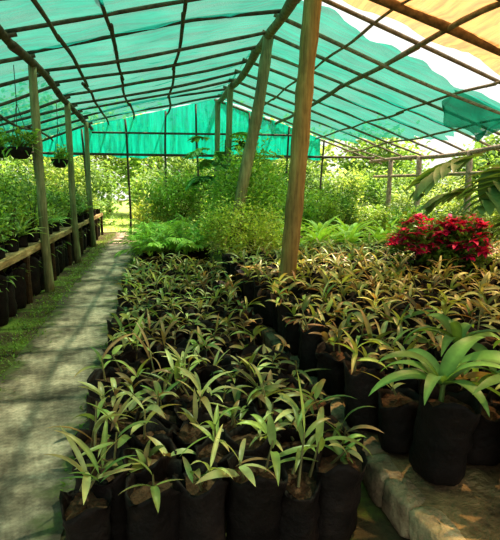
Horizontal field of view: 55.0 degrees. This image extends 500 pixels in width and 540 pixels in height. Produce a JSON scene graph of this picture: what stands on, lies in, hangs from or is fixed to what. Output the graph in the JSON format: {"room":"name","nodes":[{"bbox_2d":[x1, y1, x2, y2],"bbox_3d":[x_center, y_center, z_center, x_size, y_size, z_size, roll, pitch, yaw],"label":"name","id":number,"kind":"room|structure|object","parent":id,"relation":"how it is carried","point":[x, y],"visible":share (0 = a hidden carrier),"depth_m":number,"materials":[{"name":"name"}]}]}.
{"room":"greenhouse","nodes":[
{"label":"greenhouse","id":0,"kind":"room"},
{"bbox_2d":[0,199,499,539],"bbox_3d":[-2.140,-4.222,35.074,90.000,0.001,90.000,-2,10,-11],"label":"ground","id":1,"kind":"structure","parent":0,"point":[372,522],"depth_m":5.35,"materials":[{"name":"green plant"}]},
{"bbox_2d":[0,249,44,326],"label":"potted plant","id":2,"kind":"object","parent":1,"relation":"on","point":[13,297],"depth_m":6.48,"materials":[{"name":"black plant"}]},
{"bbox_2d":[28,65,54,291],"bbox_3d":[-3.205,-1.342,7.387,0.172,3.423,0.154,-2,10,-11],"label":"support post","id":3,"kind":"object","parent":1,"relation":"on","point":[32,71],"visible":0.91,"depth_m":7.34,"materials":[{"name":"brown wood"}]},
{"bbox_2d":[0,213,103,303],"bbox_3d":[-4.911,-0.460,10.079,2.216,0.796,14.800,-2,10,-11],"label":"bench","id":4,"kind":"object","parent":1,"relation":"on","point":[24,253],"visible":0.28,"depth_m":8.36,"materials":[{"name":"brown wood"}]},
{"bbox_2d":[0,164,109,259],"bbox_3d":[-4.892,-1.532,9.898,2.896,1.428,15.081,-2,10,-11],"label":"potted plant","id":5,"kind":"object","parent":4,"relation":"on","point":[19,219],"visible":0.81,"depth_m":8.20,"materials":[{"name":"green plant"}]},
{"bbox_2d":[52,232,73,275],"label":"potted plant","id":6,"kind":"object","parent":1,"relation":"on","point":[61,252],"depth_m":9.45,"materials":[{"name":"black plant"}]},
{"bbox_2d":[0,232,136,539],"bbox_3d":[-2.630,0.187,8.539,1.021,0.001,20.500,-2,10,-11],"label":"concrete path","id":7,"kind":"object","parent":1,"relation":"on","point":[45,384],"visible":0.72,"depth_m":3.67,"materials":[{"name":"grey concrete"}]},
{"bbox_2d":[0,234,136,497],"bbox_3d":[-3.128,-0.060,9.910,1.434,0.063,15.646,-2,10,-11],"label":"moss along the path edge","id":8,"kind":"object","parent":1,"relation":"on","point":[110,237],"visible":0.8,"depth_m":6.40,"materials":[{"name":"green plant"}]},
{"bbox_2d":[64,102,81,262],"bbox_3d":[-3.837,-1.842,10.390,0.179,3.423,0.160,-2,10,-11],"label":"support post","id":9,"kind":"object","parent":1,"relation":"on","point":[69,143],"visible":0.91,"depth_m":10.35,"materials":[{"name":"brown wood"}]},
{"bbox_2d":[78,224,89,250],"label":"potted plant","id":10,"kind":"object","parent":1,"relation":"on","point":[85,228],"depth_m":12.99,"materials":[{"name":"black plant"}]},
{"bbox_2d":[84,122,95,246],"bbox_3d":[-4.461,-2.338,13.368,0.182,3.423,0.159,-2,10,-11],"label":"support post","id":11,"kind":"object","parent":1,"relation":"on","point":[86,128],"visible":0.94,"depth_m":13.30,"materials":[{"name":"brown wood"}]},
{"bbox_2d":[125,191,163,228],"bbox_3d":[-3.475,-1.873,16.099,1.511,1.604,1.408,-2,10,-11],"label":"potted shrub","id":12,"kind":"object","parent":1,"relation":"on","point":[136,214],"visible":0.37,"depth_m":15.95,"materials":[{"name":"green plant"}]},
{"bbox_2d":[109,221,186,265],"bbox_3d":[-1.748,-0.396,8.873,1.515,1.064,1.251,-6,11,-31],"label":"cycad","id":13,"kind":"object","parent":1,"relation":"on","point":[155,245],"visible":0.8,"depth_m":8.70,"materials":[{"name":"plant"}]},
{"bbox_2d":[117,223,179,254],"bbox_3d":[-2.241,-0.634,10.812,1.435,0.897,1.363,-2,10,-11],"label":"cycad","id":14,"kind":"object","parent":1,"relation":"on","point":[133,232],"visible":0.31,"depth_m":10.50,"materials":[{"name":"plant"}]},
{"bbox_2d":[125,214,174,231],"bbox_3d":[-2.480,-0.933,12.410,1.411,0.960,1.304,5,11,30],"label":"cycad","id":15,"kind":"object","parent":1,"relation":"on","point":[169,222],"visible":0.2,"depth_m":12.29,"materials":[{"name":"plant"}]},
{"bbox_2d":[129,222,197,263],"bbox_3d":[-1.778,-0.499,9.819,1.198,0.956,1.360,9,13,42],"label":"cycad","id":16,"kind":"object","parent":1,"relation":"on","point":[159,229],"visible":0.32,"depth_m":9.71,"materials":[{"name":"plant"}]},
{"bbox_2d":[136,161,213,244],"bbox_3d":[-2.087,-1.964,14.040,2.482,2.458,2.332,-2,10,-11],"label":"leafy shrub","id":17,"kind":"object","parent":1,"relation":"on","point":[188,198],"visible":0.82,"depth_m":13.66,"materials":[{"name":"green plant"}]},
{"bbox_2d":[144,219,212,263],"bbox_3d":[-1.265,-0.403,8.899,1.405,1.070,1.346,-2,10,-11],"label":"cycad","id":18,"kind":"object","parent":1,"relation":"on","point":[188,244],"visible":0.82,"depth_m":8.80,"materials":[{"name":"plant"}]},
{"bbox_2d":[166,213,209,253],"bbox_3d":[-1.414,-0.849,11.567,1.331,1.072,1.273,-5,11,-27],"label":"cycad","id":19,"kind":"object","parent":1,"relation":"on","point":[192,215],"visible":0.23,"depth_m":11.37,"materials":[{"name":"plant"}]},
{"bbox_2d":[178,217,226,262],"bbox_3d":[-0.968,-0.622,10.179,1.346,1.081,1.251,-2,10,-11],"label":"cycad","id":20,"kind":"object","parent":1,"relation":"on","point":[200,255],"visible":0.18,"depth_m":10.11,"materials":[{"name":"plant"}]},
{"bbox_2d":[212,101,219,240],"bbox_3d":[-1.080,-3.072,15.099,0.348,4.307,0.187,-2,10,-11],"label":"support post","id":21,"kind":"object","parent":1,"relation":"on","point":[217,105],"visible":0.34,"depth_m":14.83,"materials":[{"name":"brown wood"}]},
{"bbox_2d":[182,132,256,249],"bbox_3d":[-0.763,-2.052,12.607,1.950,3.107,1.909,-2,10,-11],"label":"monstera","id":22,"kind":"object","parent":1,"relation":"on","point":[191,183],"visible":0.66,"depth_m":12.46,"materials":[{"name":"green plant"}]},
{"bbox_2d":[223,85,232,231],"bbox_3d":[-0.586,-2.704,12.871,0.313,4.306,0.196,-2,10,-11],"label":"support post","id":23,"kind":"object","parent":1,"relation":"on","point":[229,90],"visible":0.3,"depth_m":12.61,"materials":[{"name":"brown wood"}]},
{"bbox_2d":[185,191,301,261],"bbox_3d":[-0.116,-0.630,8.711,2.057,1.579,1.804,9,13,43],"label":"shrub","id":24,"kind":"object","parent":1,"relation":"on","point":[258,225],"visible":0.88,"depth_m":8.49,"materials":[{"name":"plant"}]},
{"bbox_2d":[197,139,289,245],"bbox_3d":[0.002,-1.885,12.340,2.653,2.863,2.675,-9,13,-43],"label":"leafy shrub","id":25,"kind":"object","parent":1,"relation":"on","point":[229,151],"visible":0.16,"depth_m":12.03,"materials":[{"name":"green plant"}]},
{"bbox_2d":[200,121,287,252],"bbox_3d":[0.017,-1.595,9.799,2.070,3.126,2.001,0,9,-2],"label":"leafy shrub","id":26,"kind":"object","parent":1,"relation":"on","point":[261,172],"visible":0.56,"depth_m":9.59,"materials":[{"name":"green plant"}]},
{"bbox_2d":[0,0,499,240],"bbox_3d":[-0.219,-1.806,6.987,13.280,4.474,17.636,-2,10,-11],"label":"roof frame","id":27,"kind":"object","parent":1,"relation":"on","point":[443,26],"visible":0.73,"depth_m":9.16,"materials":[{"name":"brown wood"}]},
{"bbox_2d":[0,117,11,158],"bbox_3d":[-4.300,-2.448,8.224,0.681,1.074,0.652,-2,10,-11],"label":"hanging basket","id":28,"kind":"object","parent":27,"relation":"hanging from","point":[2,146],"visible":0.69,"depth_m":8.21,"materials":[{"name":"green plant"}]},
{"bbox_2d":[0,147,9,157],"bbox_3d":[-4.299,-2.030,8.289,0.350,0.180,0.350,-2,10,-11],"label":"bowl","id":29,"kind":"object","parent":28,"relation":"on","point":[2,155],"depth_m":8.20,"materials":[{"name":"black plastic"}]},
{"bbox_2d":[0,65,42,158],"bbox_3d":[-3.391,-2.296,7.043,0.669,1.345,0.686,-2,10,-11],"label":"hanging basket","id":30,"kind":"object","parent":27,"relation":"hanging from","point":[20,151],"visible":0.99,"depth_m":7.01,"materials":[{"name":"green plant"}]},
{"bbox_2d":[7,147,32,158],"bbox_3d":[-3.410,-1.735,7.125,0.350,0.180,0.350,-2,10,-11],"label":"bowl","id":31,"kind":"object","parent":30,"relation":"on","point":[21,152],"depth_m":7.02,"materials":[{"name":"black plastic"}]},
{"bbox_2d":[43,103,72,167],"bbox_3d":[-3.931,-2.746,9.795,0.691,1.363,0.649,2,10,14],"label":"hanging basket","id":32,"kind":"object","parent":27,"relation":"hanging from","point":[59,161],"visible":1,"depth_m":9.77,"materials":[{"name":"green plant"}]},
{"bbox_2d":[51,159,68,167],"bbox_3d":[-3.915,-2.196,9.893,0.350,0.180,0.350,-2,10,-11],"label":"bowl","id":33,"kind":"object","parent":32,"relation":"on","point":[58,163],"depth_m":9.78,"materials":[{"name":"black plastic"}]},
{"bbox_2d":[0,0,499,160],"bbox_3d":[-0.508,-2.941,6.726,12.467,2.156,17.150,-2,10,-11],"label":"shade net","id":34,"kind":"object","parent":27,"relation":"attached to","point":[478,122],"visible":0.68,"depth_m":9.26,"materials":[{"name":"fabric"}]},
{"bbox_2d":[343,0,499,74],"bbox_3d":[4.246,-2.503,3.266,5.420,1.893,8.410,-2,10,-11],"label":"shade net","id":35,"kind":"object","parent":27,"relation":"attached to","point":[486,26],"visible":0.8,"depth_m":6.47,"materials":[{"name":"fabric"}]},
{"bbox_2d":[0,139,499,240],"bbox_3d":[0.192,-2.740,13.565,28.478,4.466,21.916,-2,10,-11],"label":"trees","id":36,"kind":"object","parent":1,"relation":"on","point":[358,187],"visible":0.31,"depth_m":21.32,"materials":[{"name":"green plant"}]},
{"bbox_2d":[227,36,273,252],"bbox_3d":[-0.069,-2.058,8.982,1.012,4.362,0.302,-2,10,-11],"label":"support post","id":37,"kind":"object","parent":1,"relation":"on","point":[256,117],"visible":0.67,"depth_m":8.86,"materials":[{"name":"brown wood"}]},
{"bbox_2d":[43,233,499,539],"bbox_3d":[2.247,0.192,5.876,7.910,0.890,7.464,-2,10,-11],"label":"seedlings","id":38,"kind":"object","parent":1,"relation":"on","point":[196,423],"visible":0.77,"depth_m":2.84,"materials":[{"name":"plant"}]},
{"bbox_2d":[261,179,313,236],"bbox_3d":[0.997,-1.840,14.715,2.593,1.993,2.812,5,11,30],"label":"leafy shrub","id":39,"kind":"object","parent":1,"relation":"on","point":[305,179],"visible":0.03,"depth_m":14.47,"materials":[{"name":"green plant"}]},
{"bbox_2d":[262,219,318,249],"bbox_3d":[0.919,-0.688,10.662,1.410,1.053,1.418,5,11,28],"label":"bromeliad","id":40,"kind":"object","parent":1,"relation":"on","point":[282,225],"visible":0.09,"depth_m":10.51,"materials":[{"name":"plant"}]},
{"bbox_2d":[272,234,315,251],"bbox_3d":[0.827,-0.320,9.037,1.013,0.860,1.085,-2,10,-11],"label":"bromeliad","id":41,"kind":"object","parent":1,"relation":"on","point":[301,241],"visible":0.09,"depth_m":8.94,"materials":[{"name":"plant"}]},
{"bbox_2d":[99,201,493,231],"bbox_3d":[-1.587,-5.935,44.664,75.000,0.221,51.138,-2,10,-11],"label":"lawn","id":42,"kind":"structure","parent":1,"relation":"on","point":[122,225],"depth_m":24.48,"materials":[{"name":"plant"}]},
{"bbox_2d":[0,134,99,190],"bbox_3d":[-12.252,-7.391,27.246,7.446,8.844,7.797,2,10,13],"label":"tree","id":43,"kind":"object","parent":42,"relation":"on","point":[9,157],"visible":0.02,"depth_m":26.88,"materials":[{"name":"green plant"}]},
{"bbox_2d":[62,116,156,213],"bbox_3d":[-9.730,-7.882,32.116,7.731,8.214,8.317,-2,10,-11],"label":"tree","id":44,"kind":"object","parent":42,"relation":"on","point":[104,157],"visible":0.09,"depth_m":31.68,"materials":[{"name":"green plant"}]},
{"bbox_2d":[101,109,208,212],"bbox_3d":[-5.313,-7.335,29.673,7.804,7.940,6.816,2,10,12],"label":"tree","id":45,"kind":"object","parent":42,"relation":"on","point":[138,161],"visible":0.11,"depth_m":28.59,"materials":[{"name":"green plant"}]},
{"bbox_2d":[169,110,264,201],"bbox_3d":[-1.414,-6.719,28.527,6.916,7.102,6.590,-7,11,-34],"label":"tree","id":46,"kind":"object","parent":42,"relation":"on","point":[248,110],"visible":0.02,"depth_m":27.57,"materials":[{"name":"green plant"}]},
{"bbox_2d":[264,118,351,184],"bbox_3d":[2.438,-6.429,28.636,6.299,6.497,6.658,-1,9,-5],"label":"tree","id":47,"kind":"object","parent":42,"relation":"on","point":[328,148],"visible":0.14,"depth_m":27.38,"materials":[{"name":"green plant"}]},
{"bbox_2d":[330,136,435,203],"bbox_3d":[7.726,-6.019,27.712,6.152,5.992,6.815,3,10,19],"label":"tree","id":48,"kind":"object","parent":42,"relation":"on","point":[377,151],"visible":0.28,"depth_m":26.46,"materials":[{"name":"green plant"}]},
{"bbox_2d":[442,131,499,213],"bbox_3d":[13.001,-5.131,24.636,6.114,5.256,5.827,-1,9,-3],"label":"tree","id":49,"kind":"object","parent":42,"relation":"on","point":[493,156],"visible":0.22,"depth_m":24.36,"materials":[{"name":"green plant"}]},
{"bbox_2d":[274,196,323,237],"bbox_3d":[1.232,-1.129,12.051,1.400,1.466,1.545,-2,10,-11],"label":"potted shrub","id":50,"kind":"object","parent":1,"relation":"on","point":[310,211],"visible":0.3,"depth_m":11.75,"materials":[{"name":"green plant"}]},
{"bbox_2d":[300,214,347,238],"bbox_3d":[1.636,-0.745,10.996,1.478,1.054,1.498,-7,12,-38],"label":"bromeliad","id":51,"kind":"object","parent":1,"relation":"on","point":[319,226],"visible":0.19,"depth_m":10.93,"materials":[{"name":"plant"}]},
{"bbox_2d":[303,182,345,239],"bbox_3d":[1.792,-1.375,12.522,1.484,1.795,1.295,-6,11,-32],"label":"potted shrub","id":52,"kind":"object","parent":1,"relation":"on","point":[314,197],"visible":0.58,"depth_m":12.30,"materials":[{"name":"green plant"}]},
{"bbox_2d":[300,217,350,245],"bbox_3d":[1.419,-0.546,9.738,1.326,1.077,1.246,1,10,8],"label":"bromeliad","id":53,"kind":"object","parent":1,"relation":"on","point":[321,234],"visible":0.3,"depth_m":9.61,"materials":[{"name":"plant"}]},
{"bbox_2d":[318,183,360,242],"bbox_3d":[2.415,-1.507,13.315,1.244,1.796,1.448,0,9,0],"label":"potted shrub","id":54,"kind":"object","parent":1,"relation":"on","point":[346,206],"visible":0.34,"depth_m":13.12,"materials":[{"name":"green plant"}]},
{"bbox_2d":[321,221,375,245],"bbox_3d":[2.080,-0.531,9.972,1.268,0.969,1.424,5,11,28],"label":"bromeliad","id":55,"kind":"object","parent":1,"relation":"on","point":[353,235],"visible":0.3,"depth_m":9.90,"materials":[{"name":"plant"}]},
{"bbox_2d":[329,216,378,243],"bbox_3d":[2.357,-0.794,11.405,1.437,1.017,1.378,5,11,26],"label":"bromeliad","id":56,"kind":"object","parent":1,"relation":"on","point":[344,227],"visible":0.19,"depth_m":11.16,"materials":[{"name":"plant"}]},
{"bbox_2d":[338,199,372,241],"bbox_3d":[3.270,-1.515,14.752,1.246,1.339,1.200,3,10,20],"label":"potted shrub","id":57,"kind":"object","parent":1,"relation":"on","point":[358,207],"visible":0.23,"depth_m":14.64,"materials":[{"name":"green plant"}]},
{"bbox_2d":[218,268,499,539],"bbox_3d":[3.025,0.518,6.049,6.187,0.218,7.644,-2,10,-11],"label":"stone curb","id":58,"kind":"object","parent":1,"relation":"on","point":[417,508],"visible":0.1,"depth_m":2.29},
{"bbox_2d":[278,0,321,296],"bbox_3d":[0.607,-1.629,5.796,0.558,4.148,0.241,-2,10,-11],"label":"support post","id":59,"kind":"object","parent":58,"relation":"on","point":[309,36],"visible":0.88,"depth_m":5.71,"materials":[{"name":"beige wood"}]},
{"bbox_2d":[380,206,464,277],"bbox_3d":[2.386,-0.306,6.747,1.086,1.187,1.082,1,10,7],"label":"plant","id":60,"kind":"object","parent":58,"relation":"on","point":[423,245],"visible":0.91,"depth_m":6.55,"materials":[{"name":"red plant"}]},
{"bbox_2d":[369,336,499,485],"bbox_3d":[0.912,0.685,2.362,0.677,0.672,0.535,1,9,4],"label":"potted plant","id":61,"kind":"object","parent":58,"relation":"on","point":[445,424],"visible":0.98,"depth_m":2.29,"materials":[{"name":"plant"}]},
{"bbox_2d":[403,313,499,380],"bbox_3d":[1.286,0.584,2.938,0.652,0.681,0.645,-2,10,-11],"label":"seedling","id":62,"kind":"object","parent":58,"relation":"on","point":[456,331],"visible":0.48,"depth_m":2.90,"materials":[{"name":"plant"}]},
{"bbox_2d":[404,153,499,231],"bbox_3d":[2.272,-0.025,3.638,2.217,1.653,2.010,-2,10,-11],"label":"monstera plant","id":63,"kind":"object","parent":58,"relation":"on","point":[488,185],"visible":1,"depth_m":3.31,"materials":[{"name":"green plant"}]},
{"bbox_2d":[424,210,499,273],"bbox_3d":[3.069,-0.344,7.159,1.045,1.126,1.068,0,9,0],"label":"plant","id":64,"kind":"object","parent":58,"relation":"on","point":[450,215],"visible":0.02,"depth_m":7.02,"materials":[{"name":"red plant"}]},
{"bbox_2d":[429,212,496,277],"bbox_3d":[2.817,-0.227,6.483,0.896,1.117,0.975,-2,10,-11],"label":"plant","id":65,"kind":"object","parent":58,"relation":"on","point":[471,248],"visible":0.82,"depth_m":6.28,"materials":[{"name":"red plant"}]},
{"bbox_2d":[458,340,499,394],"bbox_3d":[1.362,0.668,2.199,0.860,0.760,0.898,-2,10,-11],"label":"seedling","id":66,"kind":"object","parent":58,"relation":"on","point":[493,356],"visible":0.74,"depth_m":2.37,"materials":[{"name":"plant"}]},
{"bbox_2d":[355,200,378,237],"bbox_3d":[3.855,-1.698,16.000,1.216,1.290,1.223,3,10,16],"label":"potted shrub","id":67,"kind":"object","parent":1,"relation":"on","point":[370,200],"visible":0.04,"depth_m":15.95,"materials":[{"name":"green plant"}]},
{"bbox_2d":[348,201,391,237],"bbox_3d":[3.407,-1.311,13.622,1.313,1.308,1.164,-1,10,-6],"label":"potted shrub","id":68,"kind":"object","parent":1,"relation":"on","point":[367,216],"visible":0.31,"depth_m":13.49,"materials":[{"name":"green plant"}]},
{"bbox_2d":[360,224,397,243],"bbox_3d":[2.656,-0.521,10.118,1.204,0.902,1.209,3,10,16],"label":"bromeliad","id":69,"kind":"object","parent":1,"relation":"on","point":[377,236],"visible":0.2,"depth_m":10.03,"materials":[{"name":"plant"}]},
{"bbox_2d":[364,202,396,230],"bbox_3d":[4.037,-1.499,14.944,1.127,1.244,1.287,7,12,35],"label":"potted shrub","id":70,"kind":"object","parent":1,"relation":"on","point":[379,202],"visible":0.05,"depth_m":14.78,"materials":[{"name":"green plant"}]},
{"bbox_2d":[364,206,406,234],"bbox_3d":[3.575,-1.071,12.526,1.355,1.196,1.268,-2,10,-11],"label":"potted shrub","id":71,"kind":"object","parent":1,"relation":"on","point":[381,217],"visible":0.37,"depth_m":12.40,"materials":[{"name":"green plant"}]},
{"bbox_2d":[363,214,408,238],"bbox_3d":[3.147,-0.802,11.316,1.247,1.063,1.376,6,11,31],"label":"bromeliad","id":72,"kind":"object","parent":1,"relation":"on","point":[394,221],"visible":0.12,"depth_m":11.29,"materials":[{"name":"plant"}]},
{"bbox_2d":[382,200,416,218],"bbox_3d":[4.287,-1.345,13.793,1.228,1.320,1.273,-4,10,-22],"label":"potted shrub","id":73,"kind":"object","parent":1,"relation":"on","point":[405,207],"visible":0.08,"depth_m":13.65,"materials":[{"name":"green plant"}]},
{"bbox_2d":[386,201,440,232],"bbox_3d":[3.894,-0.962,11.429,1.270,1.342,1.198,-2,10,-11],"label":"potted shrub","id":74,"kind":"object","parent":1,"relation":"on","point":[430,215],"visible":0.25,"depth_m":11.30,"materials":[{"name":"green plant"}]},
{"bbox_2d":[423,206,468,221],"bbox_3d":[4.741,-0.961,11.720,1.246,1.244,1.391,-2,10,-11],"label":"potted shrub","id":75,"kind":"object","parent":1,"relation":"on","point":[438,208],"visible":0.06,"depth_m":11.49,"materials":[{"name":"green plant"}]}
]}

